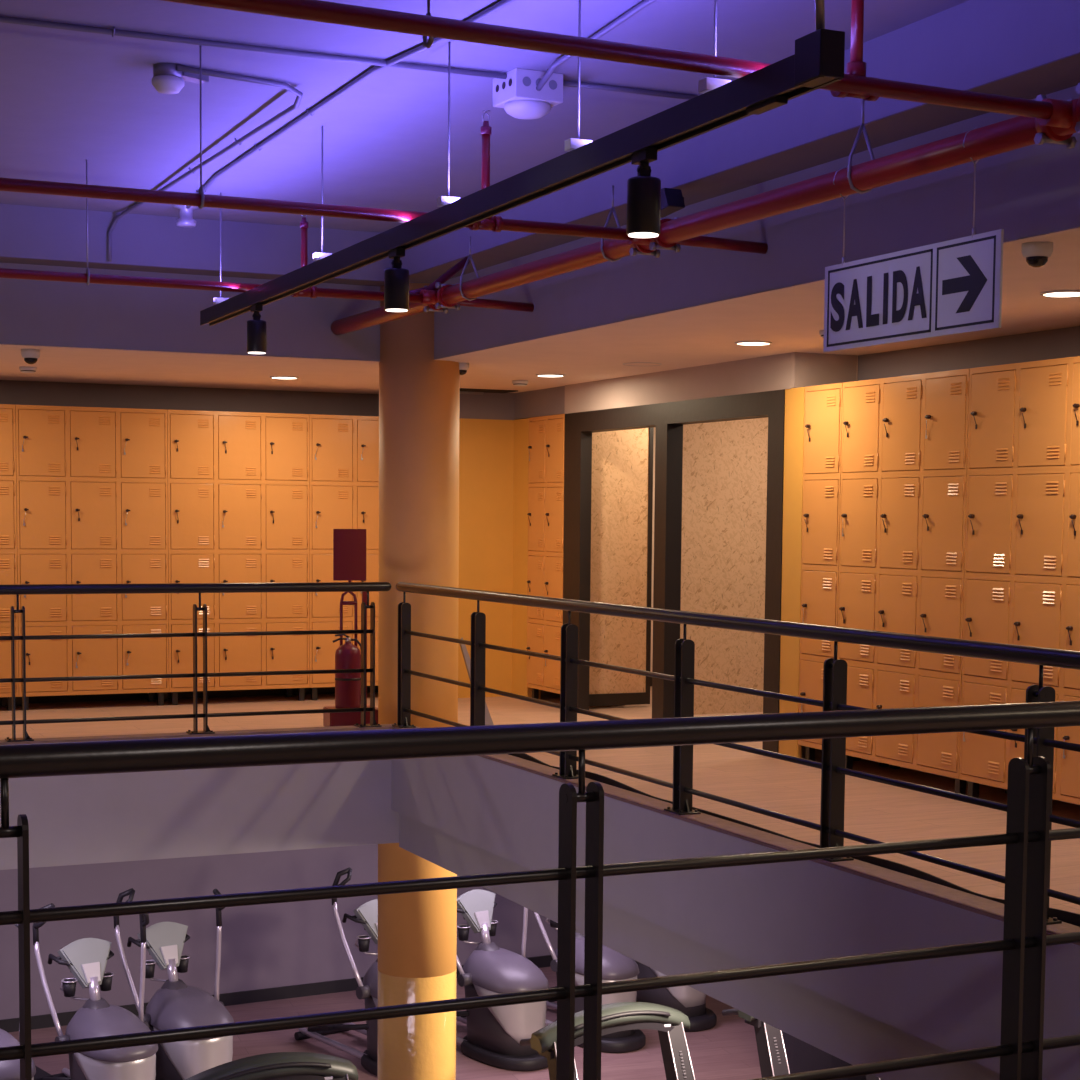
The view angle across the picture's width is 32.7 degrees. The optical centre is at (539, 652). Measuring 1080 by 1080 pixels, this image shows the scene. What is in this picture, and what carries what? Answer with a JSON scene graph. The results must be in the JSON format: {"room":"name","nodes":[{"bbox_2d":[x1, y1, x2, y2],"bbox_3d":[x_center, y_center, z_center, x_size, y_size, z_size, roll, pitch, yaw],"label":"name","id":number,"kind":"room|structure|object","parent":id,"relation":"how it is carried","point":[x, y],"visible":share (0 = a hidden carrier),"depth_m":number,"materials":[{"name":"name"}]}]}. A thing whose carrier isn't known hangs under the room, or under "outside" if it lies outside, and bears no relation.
{"room":"gym","nodes":[
{"label":"gym","id":0,"kind":"room"},
{"bbox_2d":[0,380,378,415],"bbox_3d":[-4.679,-0.737,12.722,9.220,2.440,0.130,-1,5,-24],"label":"wall","id":1,"kind":"structure","parent":0,"point":[13,392],"depth_m":13.51,"materials":[{"name":"paint"}]},
{"bbox_2d":[0,686,377,704],"bbox_3d":[-4.874,0.346,12.628,8.740,0.090,0.030,-1,5,-24],"label":"baseboard","id":2,"kind":"structure","parent":1,"relation":"attached to","point":[320,690],"depth_m":13.62,"materials":[{"name":"black wood"}]},
{"bbox_2d":[0,262,379,360],"bbox_3d":[-4.224,-1.909,9.693,7.600,0.447,0.100,-1,5,-24],"label":"wall","id":3,"kind":"structure","parent":0,"point":[32,312],"depth_m":10.57,"materials":[{"name":"grey paint"}]},
{"bbox_2d":[0,204,389,280],"bbox_3d":[-4.077,-2.337,9.710,7.900,0.400,0.530,-1,5,-24],"label":"ceiling beam","id":4,"kind":"structure","parent":3,"relation":"attached to","point":[35,232],"depth_m":10.33,"materials":[{"name":"paint"}]},
{"bbox_2d":[0,729,398,869],"bbox_3d":[-4.225,0.849,9.490,7.306,0.676,0.355,-1,5,-24],"label":"wall","id":5,"kind":"structure","parent":0,"point":[130,816],"depth_m":10.35,"materials":[{"name":"paint"}]},
{"bbox_2d":[0,844,557,1019],"bbox_3d":[-3.758,1.728,15.862,13.933,2.880,0.120,-2,5,-28],"label":"wall","id":6,"kind":"structure","parent":0,"point":[263,946],"depth_m":16.36,"materials":[{"name":"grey paint"}]},
{"bbox_2d":[0,955,552,1031],"bbox_3d":[-3.737,3.114,15.902,13.932,0.110,0.020,-2,5,-28],"label":"baseboard","id":7,"kind":"structure","parent":6,"relation":"attached to","point":[285,992],"depth_m":16.56,"materials":[{"name":"black rubber"}]},
{"bbox_2d":[8,967,761,1079],"bbox_3d":[-0.776,3.773,8.695,12.800,0.100,19.100,-1,5,-24],"label":"floor","id":8,"kind":"structure","parent":0,"point":[728,1050],"depth_m":15.19,"materials":[{"name":"brown wood"}]},
{"bbox_2d":[0,924,35,1079],"bbox_3d":[-3.978,2.605,12.767,0.692,1.579,1.761,-3,5,-38],"label":"elliptical trainer","id":9,"kind":"object","parent":8,"relation":"on","point":[9,1069],"visible":0.4,"depth_m":12.25,"materials":[{"name":"grey plastic"}]},
{"bbox_2d":[32,903,157,1079],"bbox_3d":[-3.276,2.569,13.348,0.692,1.579,1.761,-3,5,-38],"label":"elliptical trainer","id":10,"kind":"object","parent":8,"relation":"on","point":[86,958],"visible":0.8,"depth_m":13.08,"materials":[{"name":"grey plastic"}]},
{"bbox_2d":[113,888,233,1079],"bbox_3d":[-2.826,2.532,13.903,0.692,1.579,1.761,-3,5,-38],"label":"elliptical trainer","id":11,"kind":"object","parent":8,"relation":"on","point":[175,1005],"visible":0.74,"depth_m":13.52,"materials":[{"name":"grey plastic"}]},
{"bbox_2d":[185,1052,357,1079],"bbox_3d":[-1.683,2.909,10.663,1.104,1.320,1.870,-2,5,-30],"label":"treadmill","id":12,"kind":"object","parent":8,"relation":"on","point":[278,1065],"visible":1,"depth_m":10.36,"materials":[{"name":"grey plastic"}]},
{"bbox_2d":[294,867,377,1075],"bbox_3d":[-1.298,2.480,14.793,0.692,1.579,1.761,-3,5,-38],"label":"elliptical trainer","id":13,"kind":"object","parent":8,"relation":"on","point":[367,913],"visible":0.27,"depth_m":14.64,"materials":[{"name":"grey plastic"}]},
{"bbox_2d":[377,283,459,1079],"bbox_3d":[-0.754,0.650,11.383,0.491,5.737,0.491,-1,5,-24],"label":"round column","id":14,"kind":"structure","parent":8,"relation":"on","point":[419,394],"depth_m":11.13,"materials":[{"name":"paint"}]},
{"bbox_2d":[456,889,548,1071],"bbox_3d":[-0.521,2.456,15.211,0.692,1.579,1.761,-3,5,-38],"label":"elliptical trainer","id":15,"kind":"object","parent":8,"relation":"on","point":[493,1037],"visible":0.69,"depth_m":14.74,"materials":[{"name":"grey plastic"}]},
{"bbox_2d":[533,911,645,1052],"bbox_3d":[0.232,2.425,15.728,0.692,1.579,1.761,-3,5,-38],"label":"elliptical trainer","id":16,"kind":"object","parent":8,"relation":"on","point":[616,966],"visible":0.18,"depth_m":15.18,"materials":[{"name":"grey plastic"}]},
{"bbox_2d":[520,1002,694,1079],"bbox_3d":[0.329,2.842,11.817,1.104,1.320,1.870,-2,5,-30],"label":"treadmill","id":17,"kind":"object","parent":8,"relation":"on","point":[670,1023],"visible":0.76,"depth_m":11.56,"materials":[{"name":"grey plastic"}]},
{"bbox_2d":[530,1002,689,1053],"bbox_3d":[0.472,2.315,11.541,1.104,0.225,0.221,-2,5,-30],"label":"handrail","id":18,"kind":"object","parent":17,"relation":"attached to","point":[670,1023],"depth_m":11.49,"materials":[{"name":"grey plastic"}]},
{"bbox_2d":[555,961,716,1031],"bbox_3d":[0.883,2.383,16.374,0.692,1.579,1.761,-3,5,-38],"label":"elliptical trainer","id":19,"kind":"object","parent":8,"relation":"on","point":[688,1000],"visible":0.14,"depth_m":15.81,"materials":[{"name":"grey plastic"}]},
{"bbox_2d":[722,1009,882,1079],"bbox_3d":[1.691,2.799,12.566,1.104,1.320,1.870,-2,5,-30],"label":"treadmill","id":20,"kind":"object","parent":8,"relation":"on","point":[773,1061],"visible":0.16,"depth_m":12.00,"materials":[{"name":"grey plastic"}]},
{"bbox_2d":[738,1010,755,1021],"bbox_3d":[1.834,2.272,12.290,1.104,0.225,0.221,-2,5,-30],"label":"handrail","id":21,"kind":"object","parent":20,"relation":"attached to","point":[748,1018],"depth_m":12.05,"materials":[{"name":"grey plastic"}]},
{"bbox_2d":[782,1031,865,1079],"bbox_3d":[2.399,2.843,13.705,0.962,1.080,1.118,-2,5,-30],"label":"machine","id":22,"kind":"object","parent":8,"relation":"on","point":[802,1056],"visible":0.02,"depth_m":13.52,"materials":[{"name":"black plastic"}]},
{"bbox_2d":[0,0,968,232],"bbox_3d":[-1.718,-2.035,3.962,7.435,0.120,12.100,-1,5,-24],"label":"ceiling","id":23,"kind":"structure","parent":0,"point":[68,98],"depth_m":7.32,"materials":[{"name":"paint"}]},
{"bbox_2d":[152,63,208,93],"bbox_3d":[-1.349,-2.139,6.902,0.120,0.096,0.230,4,5,40],"label":"smoke detector","id":24,"kind":"object","parent":23,"relation":"attached to","point":[166,80],"visible":1,"depth_m":6.82,"materials":[{"name":"white plastic"}]},
{"bbox_2d":[173,204,198,226],"bbox_3d":[-1.909,-2.358,9.942,0.140,0.112,0.140,-1,5,-24],"label":"smoke detector","id":25,"kind":"object","parent":23,"relation":"attached to","point":[186,219],"visible":0.9,"depth_m":9.91,"materials":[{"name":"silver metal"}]},
{"bbox_2d":[108,65,302,260],"bbox_3d":[-1.818,-2.173,8.524,0.550,0.267,3.506,-1,5,-24],"label":"conduit","id":26,"kind":"object","parent":23,"relation":"attached to","point":[182,68],"visible":0.93,"depth_m":7.48,"materials":[{"name":"grey metal"}]},
{"bbox_2d":[0,16,506,78],"bbox_3d":[-2.990,-2.092,5.633,6.300,0.031,0.056,-1,5,-24],"label":"conduit","id":27,"kind":"object","parent":23,"relation":"attached to","point":[3,19],"visible":1,"depth_m":6.51,"materials":[{"name":"metal"}]},
{"bbox_2d":[0,160,533,311],"bbox_3d":[-3.452,-2.000,8.110,7.501,0.586,0.064,-1,5,-24],"label":"pipe","id":28,"kind":"object","parent":23,"relation":"hanging from","point":[312,292],"visible":0.7,"depth_m":8.96,"materials":[{"name":"red metal"}]},
{"bbox_2d":[186,0,515,208],"bbox_3d":[-0.532,-2.159,6.833,0.172,0.031,6.752,-1,5,-25],"label":"conduit","id":29,"kind":"object","parent":23,"relation":"attached to","point":[502,3],"visible":0.8,"depth_m":7.14,"materials":[{"name":"grey metal"}]},
{"bbox_2d":[0,45,767,253],"bbox_3d":[-2.489,-1.841,5.994,7.501,0.576,0.064,-1,5,-24],"label":"pipe","id":30,"kind":"object","parent":23,"relation":"hanging from","point":[495,223],"visible":0.79,"depth_m":6.76,"materials":[{"name":"red metal"}]},
{"bbox_2d":[200,0,844,325],"bbox_3d":[-0.559,-1.859,7.048,0.073,0.663,6.201,-1,5,-23],"label":"track","id":31,"kind":"object","parent":23,"relation":"hanging from","point":[817,62],"visible":0.99,"depth_m":5.42,"materials":[{"name":"black metal"}]},
{"bbox_2d":[247,303,266,353],"bbox_3d":[-1.375,-1.573,8.946,0.095,0.235,0.095,-1,5,-24],"label":"track spotlight","id":32,"kind":"object","parent":31,"relation":"hanging from","point":[256,328],"visible":1,"depth_m":8.91,"materials":[{"name":"black metal"}]},
{"bbox_2d":[384,247,408,311],"bbox_3d":[-0.547,-1.427,7.043,0.095,0.235,0.095,-1,5,-24],"label":"track spotlight","id":33,"kind":"object","parent":31,"relation":"hanging from","point":[396,278],"visible":1,"depth_m":7.01,"materials":[{"name":"black metal"}]},
{"bbox_2d":[626,147,660,237],"bbox_3d":[0.288,-1.278,5.122,0.095,0.235,0.095,-1,5,-24],"label":"track spotlight","id":34,"kind":"object","parent":31,"relation":"hanging from","point":[643,216],"visible":1,"depth_m":5.09,"materials":[{"name":"black metal"}]},
{"bbox_2d":[492,68,562,118],"bbox_3d":[-0.047,-2.103,6.975,0.202,0.155,0.202,-2,5,-27],"label":"ceiling box","id":35,"kind":"object","parent":23,"relation":"attached to","point":[517,94],"visible":0.98,"depth_m":6.91,"materials":[{"name":"white plastic"}]},
{"bbox_2d":[504,100,550,118],"bbox_3d":[-0.047,-2.051,6.980,0.180,0.050,0.180,-2,5,-27],"label":"diffuser","id":36,"kind":"object","parent":35,"relation":"attached to","point":[520,109],"depth_m":6.92,"materials":[{"name":"white plastic"}]},
{"bbox_2d":[536,0,656,90],"bbox_3d":[0.525,-2.029,5.482,0.060,0.074,3.007,-1,5,-21],"label":"conduit","id":37,"kind":"object","parent":23,"relation":"attached to","point":[645,3],"visible":0.94,"depth_m":6.22,"materials":[{"name":"grey metal"}]},
{"bbox_2d":[160,0,1052,118],"bbox_3d":[-1.668,-1.680,3.547,6.974,0.623,0.120,-2,5,-26],"label":"pipe","id":38,"kind":"object","parent":23,"relation":"hanging from","point":[855,83],"visible":0.92,"depth_m":4.42,"materials":[{"name":"red metal"}]},
{"bbox_2d":[563,80,697,99],"bbox_3d":[0.333,-2.174,7.116,0.620,0.021,0.022,-1,5,-23],"label":"conduit","id":39,"kind":"object","parent":23,"relation":"attached to","point":[565,82],"visible":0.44,"depth_m":7.11,"materials":[{"name":"grey metal"}]},
{"bbox_2d":[458,393,516,697],"bbox_3d":[-0.391,-0.813,13.931,0.570,2.290,0.130,-1,5,-24],"label":"wall","id":40,"kind":"structure","parent":0,"point":[486,446],"depth_m":13.84,"materials":[{"name":"paint"}]},
{"bbox_2d":[0,227,1079,393],"bbox_3d":[0.077,-1.463,6.531,12.800,0.104,15.200,-1,5,-24],"label":"ceiling","id":41,"kind":"structure","parent":0,"point":[791,318],"depth_m":10.33,"materials":[{"name":"paint"}]},
{"bbox_2d":[19,366,36,372],"bbox_3d":[-3.279,-1.813,11.805,0.110,0.037,0.110,-1,5,-24],"label":"smoke detector","id":42,"kind":"object","parent":41,"relation":"attached to","point":[24,369],"visible":1,"depth_m":11.76,"materials":[{"name":"white plastic"}]},
{"bbox_2d":[21,349,39,363],"bbox_3d":[-2.915,-1.694,10.548,0.108,0.083,0.108,-1,5,-24],"label":"dome camera","id":43,"kind":"object","parent":41,"relation":"attached to","point":[30,356],"visible":1,"depth_m":10.51,"materials":[{"name":"white plastic"}]},
{"bbox_2d":[270,376,298,378],"bbox_3d":[-1.729,-1.861,12.453,0.196,0.009,0.196,-1,5,-24],"label":"recessed light","id":44,"kind":"object","parent":41,"relation":"in","point":[273,377],"visible":1,"depth_m":12.41,"materials":[{"name":"white plastic"}]},
{"bbox_2d":[275,377,295,378],"bbox_3d":[-1.729,-1.860,12.453,0.168,0.004,0.168,-1,5,-24],"label":"diffuser","id":45,"kind":"object","parent":44,"relation":"attached to","point":[275,377],"depth_m":12.45,"materials":[{"name":"white plastic"}]},
{"bbox_2d":[459,363,468,374],"bbox_3d":[-0.478,-1.727,11.215,0.094,0.072,0.094,-1,5,-24],"label":"dome camera","id":46,"kind":"object","parent":41,"relation":"attached to","point":[463,367],"visible":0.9,"depth_m":11.18,"materials":[{"name":"white plastic"}]},
{"bbox_2d":[460,388,516,394],"bbox_3d":[-0.624,-1.921,13.502,0.900,0.021,0.260,-1,5,-24],"label":"ceiling hatch","id":47,"kind":"object","parent":41,"relation":"attached to","point":[462,390],"visible":0.39,"depth_m":13.62,"materials":[{"name":"black metal"}]},
{"bbox_2d":[512,380,527,385],"bbox_3d":[-0.135,-1.843,12.596,0.110,0.037,0.110,-1,5,-24],"label":"smoke detector","id":48,"kind":"object","parent":41,"relation":"attached to","point":[515,382],"visible":1,"depth_m":12.55,"materials":[{"name":"white plastic"}]},
{"bbox_2d":[536,374,565,376],"bbox_3d":[0.069,-1.816,12.063,0.196,0.009,0.196,-1,5,-24],"label":"recessed light","id":49,"kind":"object","parent":41,"relation":"in","point":[538,375],"visible":1,"depth_m":12.03,"materials":[{"name":"white plastic"}]},
{"bbox_2d":[540,375,561,376],"bbox_3d":[0.069,-1.816,12.063,0.168,0.004,0.168,-1,5,-24],"label":"diffuser","id":50,"kind":"object","parent":49,"relation":"attached to","point":[540,375],"depth_m":12.07,"materials":[{"name":"white plastic"}]},
{"bbox_2d":[735,341,771,345],"bbox_3d":[1.128,-1.637,9.739,0.196,0.009,0.196,-1,5,-24],"label":"recessed light","id":51,"kind":"object","parent":41,"relation":"in","point":[746,343],"visible":1,"depth_m":9.72,"materials":[{"name":"white plastic"}]},
{"bbox_2d":[739,343,767,344],"bbox_3d":[1.128,-1.636,9.739,0.168,0.004,0.168,-1,5,-24],"label":"diffuser","id":52,"kind":"object","parent":51,"relation":"attached to","point":[739,343],"depth_m":9.75,"materials":[{"name":"white plastic"}]},
{"bbox_2d":[819,330,823,337],"bbox_3d":[1.435,-1.573,9.102,0.110,0.037,0.110,-1,5,-24],"label":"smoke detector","id":53,"kind":"object","parent":41,"relation":"attached to","point":[821,332],"visible":0.27,"depth_m":9.08,"materials":[{"name":"white plastic"}]},
{"bbox_2d":[1021,241,1052,266],"bbox_3d":[1.672,-1.337,6.199,0.103,0.079,0.103,-1,5,-24],"label":"dome camera","id":54,"kind":"object","parent":41,"relation":"attached to","point":[1036,254],"visible":1,"depth_m":6.17,"materials":[{"name":"white plastic"}]},
{"bbox_2d":[1040,290,1079,296],"bbox_3d":[2.141,-1.465,7.515,0.196,0.009,0.196,-1,5,-24],"label":"recessed light","id":55,"kind":"object","parent":41,"relation":"in","point":[1054,293],"visible":1,"depth_m":7.49,"materials":[{"name":"white plastic"}]},
{"bbox_2d":[1044,292,1079,296],"bbox_3d":[2.141,-1.464,7.515,0.168,0.004,0.168,-1,5,-24],"label":"diffuser","id":56,"kind":"object","parent":55,"relation":"attached to","point":[1048,294],"depth_m":7.52,"materials":[{"name":"white plastic"}]},
{"bbox_2d":[0,686,1079,913],"bbox_3d":[0.056,0.928,6.707,12.800,0.120,15.200,-1,5,-24],"label":"floor","id":57,"kind":"structure","parent":0,"point":[878,811],"depth_m":9.65,"materials":[{"name":"beige tile"}]},
{"bbox_2d":[0,404,18,710],"bbox_3d":[-4.125,-0.646,12.559,1.036,2.092,0.436,-1,5,-24],"label":"lockers","id":58,"kind":"object","parent":57,"relation":"on","point":[8,508],"visible":0.87,"depth_m":12.57,"materials":[{"name":"metal"}]},
{"bbox_2d":[15,405,168,709],"bbox_3d":[-3.180,-0.670,12.988,1.036,2.092,0.436,-1,5,-24],"label":"lockers","id":59,"kind":"object","parent":57,"relation":"on","point":[92,482],"visible":0.94,"depth_m":12.80,"materials":[{"name":"metal"}]},
{"bbox_2d":[164,410,309,704],"bbox_3d":[-2.234,-0.693,13.416,1.036,2.092,0.436,-1,5,-24],"label":"lockers","id":60,"kind":"object","parent":57,"relation":"on","point":[238,482],"visible":0.91,"depth_m":13.23,"materials":[{"name":"metal"}]},
{"bbox_2d":[304,414,378,699],"bbox_3d":[-1.289,-0.716,13.845,1.036,2.092,0.436,-1,5,-24],"label":"lockers","id":61,"kind":"object","parent":57,"relation":"on","point":[343,449],"visible":0.39,"depth_m":13.53,"materials":[{"name":"metal"}]},
{"bbox_2d":[323,529,377,726],"bbox_3d":[-1.200,-0.154,11.778,0.330,1.275,0.260,-1,4,-16],"label":"stand","id":62,"kind":"object","parent":57,"relation":"on","point":[349,545],"visible":0.6,"depth_m":11.78,"materials":[{"name":"red metal"}]},
{"bbox_2d":[333,634,366,708],"bbox_3d":[-1.221,0.116,11.745,0.176,0.481,0.171,3,5,33],"label":"fire extinguisher","id":63,"kind":"object","parent":62,"relation":"on","point":[347,655],"visible":0.79,"depth_m":11.69,"materials":[{"name":"red metal"}]},
{"bbox_2d":[459,638,493,724],"bbox_3d":[-0.387,0.205,11.559,0.251,0.607,0.037,-1,4,-20],"label":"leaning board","id":64,"kind":"object","parent":57,"relation":"on","point":[488,720],"visible":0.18,"depth_m":11.53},
{"bbox_2d":[526,414,564,698],"bbox_3d":[0.213,-0.675,13.472,0.436,2.092,0.630,-1,5,-24],"label":"lockers","id":65,"kind":"object","parent":57,"relation":"on","point":[545,514],"visible":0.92,"depth_m":13.38,"materials":[{"name":"metal"}]},
{"bbox_2d":[680,417,767,714],"bbox_3d":[1.722,-0.708,12.874,1.900,2.230,0.050,-1,5,-24],"label":"panel","id":66,"kind":"object","parent":57,"relation":"on","point":[724,472],"visible":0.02,"depth_m":12.65,"materials":[{"name":"beige stone"}]},
{"bbox_2d":[779,387,804,757],"bbox_3d":[1.427,-0.438,10.380,0.030,2.092,0.198,-1,5,-24],"label":"wall","id":67,"kind":"structure","parent":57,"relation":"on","point":[794,397],"depth_m":10.36,"materials":[{"name":"yellow paint"}]},
{"bbox_2d":[509,753,1079,926],"bbox_3d":[0.730,0.723,7.659,0.018,0.159,6.600,-1,5,-24],"label":"edging","id":68,"kind":"object","parent":57,"relation":"on","point":[1072,918],"visible":0.22,"depth_m":6.61,"materials":[{"name":"black rubber"}]},
{"bbox_2d":[798,383,888,766],"bbox_3d":[1.707,-0.422,10.190,0.436,2.092,0.369,-1,5,-24],"label":"lockers","id":69,"kind":"object","parent":57,"relation":"on","point":[823,403],"visible":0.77,"depth_m":10.10,"materials":[{"name":"metal"}]},
{"bbox_2d":[837,368,1006,794],"bbox_3d":[2.009,-0.370,9.528,0.436,2.092,1.082,-1,5,-24],"label":"lockers","id":70,"kind":"object","parent":57,"relation":"on","point":[904,444],"visible":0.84,"depth_m":9.38,"materials":[{"name":"metal"}]},
{"bbox_2d":[959,356,1079,804],"bbox_3d":[2.458,-0.294,8.541,0.436,2.092,1.082,-1,5,-24],"label":"lockers","id":71,"kind":"object","parent":57,"relation":"on","point":[1022,571],"visible":0.91,"depth_m":8.55,"materials":[{"name":"metal"}]},
{"bbox_2d":[0,701,1079,1079],"bbox_3d":[-0.634,0.568,3.184,5.905,0.846,0.100,-1,5,-24],"label":"railing","id":72,"kind":"object","parent":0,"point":[1027,837],"visible":1,"depth_m":3.50,"materials":[{"name":"black metal"}]},
{"bbox_2d":[512,353,790,698],"bbox_3d":[0.666,-0.678,12.206,0.176,2.290,3.905,-1,5,-24],"label":"wall","id":73,"kind":"structure","parent":0,"point":[773,372],"depth_m":12.52,"materials":[{"name":"beige paint"}]},
{"bbox_2d":[589,427,653,705],"bbox_3d":[0.540,-0.713,13.156,0.560,2.180,0.050,-1,5,-24],"label":"door","id":74,"kind":"structure","parent":73,"relation":"in","point":[622,460],"depth_m":13.16,"materials":[{"name":"beige wood"}]},
{"bbox_2d":[563,389,784,752],"bbox_3d":[0.827,-0.547,11.810,0.135,2.090,2.905,-1,5,-24],"label":"door frame","id":75,"kind":"structure","parent":73,"relation":"in","point":[669,418],"depth_m":11.76,"materials":[{"name":"black wood"}]},
{"bbox_2d":[650,427,655,671],"bbox_3d":[1.303,-0.886,15.120,3.500,2.290,0.100,-1,5,-24],"label":"wall","id":76,"kind":"structure","parent":0,"point":[654,427],"depth_m":14.89,"materials":[{"name":"paint"}]},
{"bbox_2d":[391,755,1079,1079],"bbox_3d":[0.783,1.043,7.611,0.355,0.701,7.225,-1,5,-24],"label":"wall","id":77,"kind":"structure","parent":0,"point":[463,815],"depth_m":7.07,"materials":[{"name":"paint"}]},
{"bbox_2d":[0,724,1079,945],"bbox_3d":[-2.639,0.825,6.105,7.400,0.130,7.390,-1,5,-24],"label":"trim","id":78,"kind":"structure","parent":77,"relation":"attached to","point":[957,898],"depth_m":7.35,"materials":[{"name":"brown concrete"}]},
{"bbox_2d":[0,582,390,741],"bbox_3d":[-3.655,0.073,9.577,6.105,0.846,0.100,-1,5,-24],"label":"railing","id":79,"kind":"object","parent":78,"relation":"on","point":[10,589],"visible":1,"depth_m":10.34,"materials":[{"name":"black metal"}]},
{"bbox_2d":[392,582,1079,924],"bbox_3d":[0.620,0.250,7.671,0.100,0.846,7.035,-1,5,-24],"label":"railing","id":80,"kind":"object","parent":78,"relation":"on","point":[833,770],"visible":0.73,"depth_m":7.31,"materials":[{"name":"black metal"}]},
{"bbox_2d":[434,85,1079,358],"bbox_3d":[1.810,-1.565,5.732,0.100,0.447,12.330,-1,5,-24],"label":"wall","id":81,"kind":"structure","parent":0,"point":[1031,190],"depth_m":7.32,"materials":[{"name":"grey paint"}]},
{"bbox_2d":[0,52,1079,285],"bbox_3d":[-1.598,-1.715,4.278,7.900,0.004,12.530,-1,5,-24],"label":"ceiling beam","id":82,"kind":"structure","parent":81,"relation":"attached to","point":[1062,73],"depth_m":7.18,"materials":[{"name":"red metal"}]},
{"bbox_2d":[661,188,684,217],"bbox_3d":[0.534,-1.866,7.634,0.110,0.095,0.199,-1,5,-24],"label":"loudspeaker","id":83,"kind":"object","parent":82,"relation":"attached to","point":[672,200],"visible":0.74,"depth_m":7.56,"materials":[{"name":"black plastic"}]},
{"bbox_2d":[390,0,1079,274],"bbox_3d":[1.853,-1.979,5.538,0.565,0.400,12.000,-1,5,-24],"label":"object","id":84,"kind":"structure","parent":81,"relation":"attached to","point":[969,44],"depth_m":6.44,"materials":[{"name":"paint"}]},
{"bbox_2d":[790,352,856,758],"bbox_3d":[1.578,-0.544,10.494,0.415,2.290,0.105,-1,5,-24],"label":"wall","id":85,"kind":"structure","parent":0,"point":[807,369],"depth_m":10.36,"materials":[{"name":"beige paint"}]},
{"bbox_2d":[857,326,1079,805],"bbox_3d":[4.013,-0.155,5.820,0.120,2.440,10.470,-1,5,-24],"label":"wall","id":86,"kind":"structure","parent":0,"point":[1062,342],"depth_m":9.51,"materials":[{"name":"paint"}]},
{"bbox_3d":[0.028,-1.329,0.351,7.600,0.730,4.000,-1,5,-24],"label":"ceiling","id":87,"kind":"structure","parent":0,"visible":0},
{"bbox_2d":[331,83,1079,334],"bbox_3d":[0.634,-1.723,6.902,0.172,0.327,9.050,-1,5,-24],"label":"pipe","id":88,"kind":"object","parent":87,"relation":"hanging from","point":[1014,133],"visible":0.79,"depth_m":6.44,"materials":[{"name":"red metal"}]},
{"bbox_2d":[409,257,469,293],"bbox_3d":[-0.525,-1.939,9.525,0.348,0.234,0.040,-1,5,-24],"label":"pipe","id":89,"kind":"object","parent":88,"relation":"attached to","point":[456,268],"visible":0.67,"depth_m":9.53,"materials":[{"name":"metal"}]},
{"bbox_2d":[823,128,1003,351],"bbox_3d":[1.162,-1.290,5.819,0.096,0.603,0.934,-1,5,-24],"label":"exit sign","id":90,"kind":"object","parent":88,"relation":"hanging from","point":[950,287],"visible":0.96,"depth_m":5.78,"materials":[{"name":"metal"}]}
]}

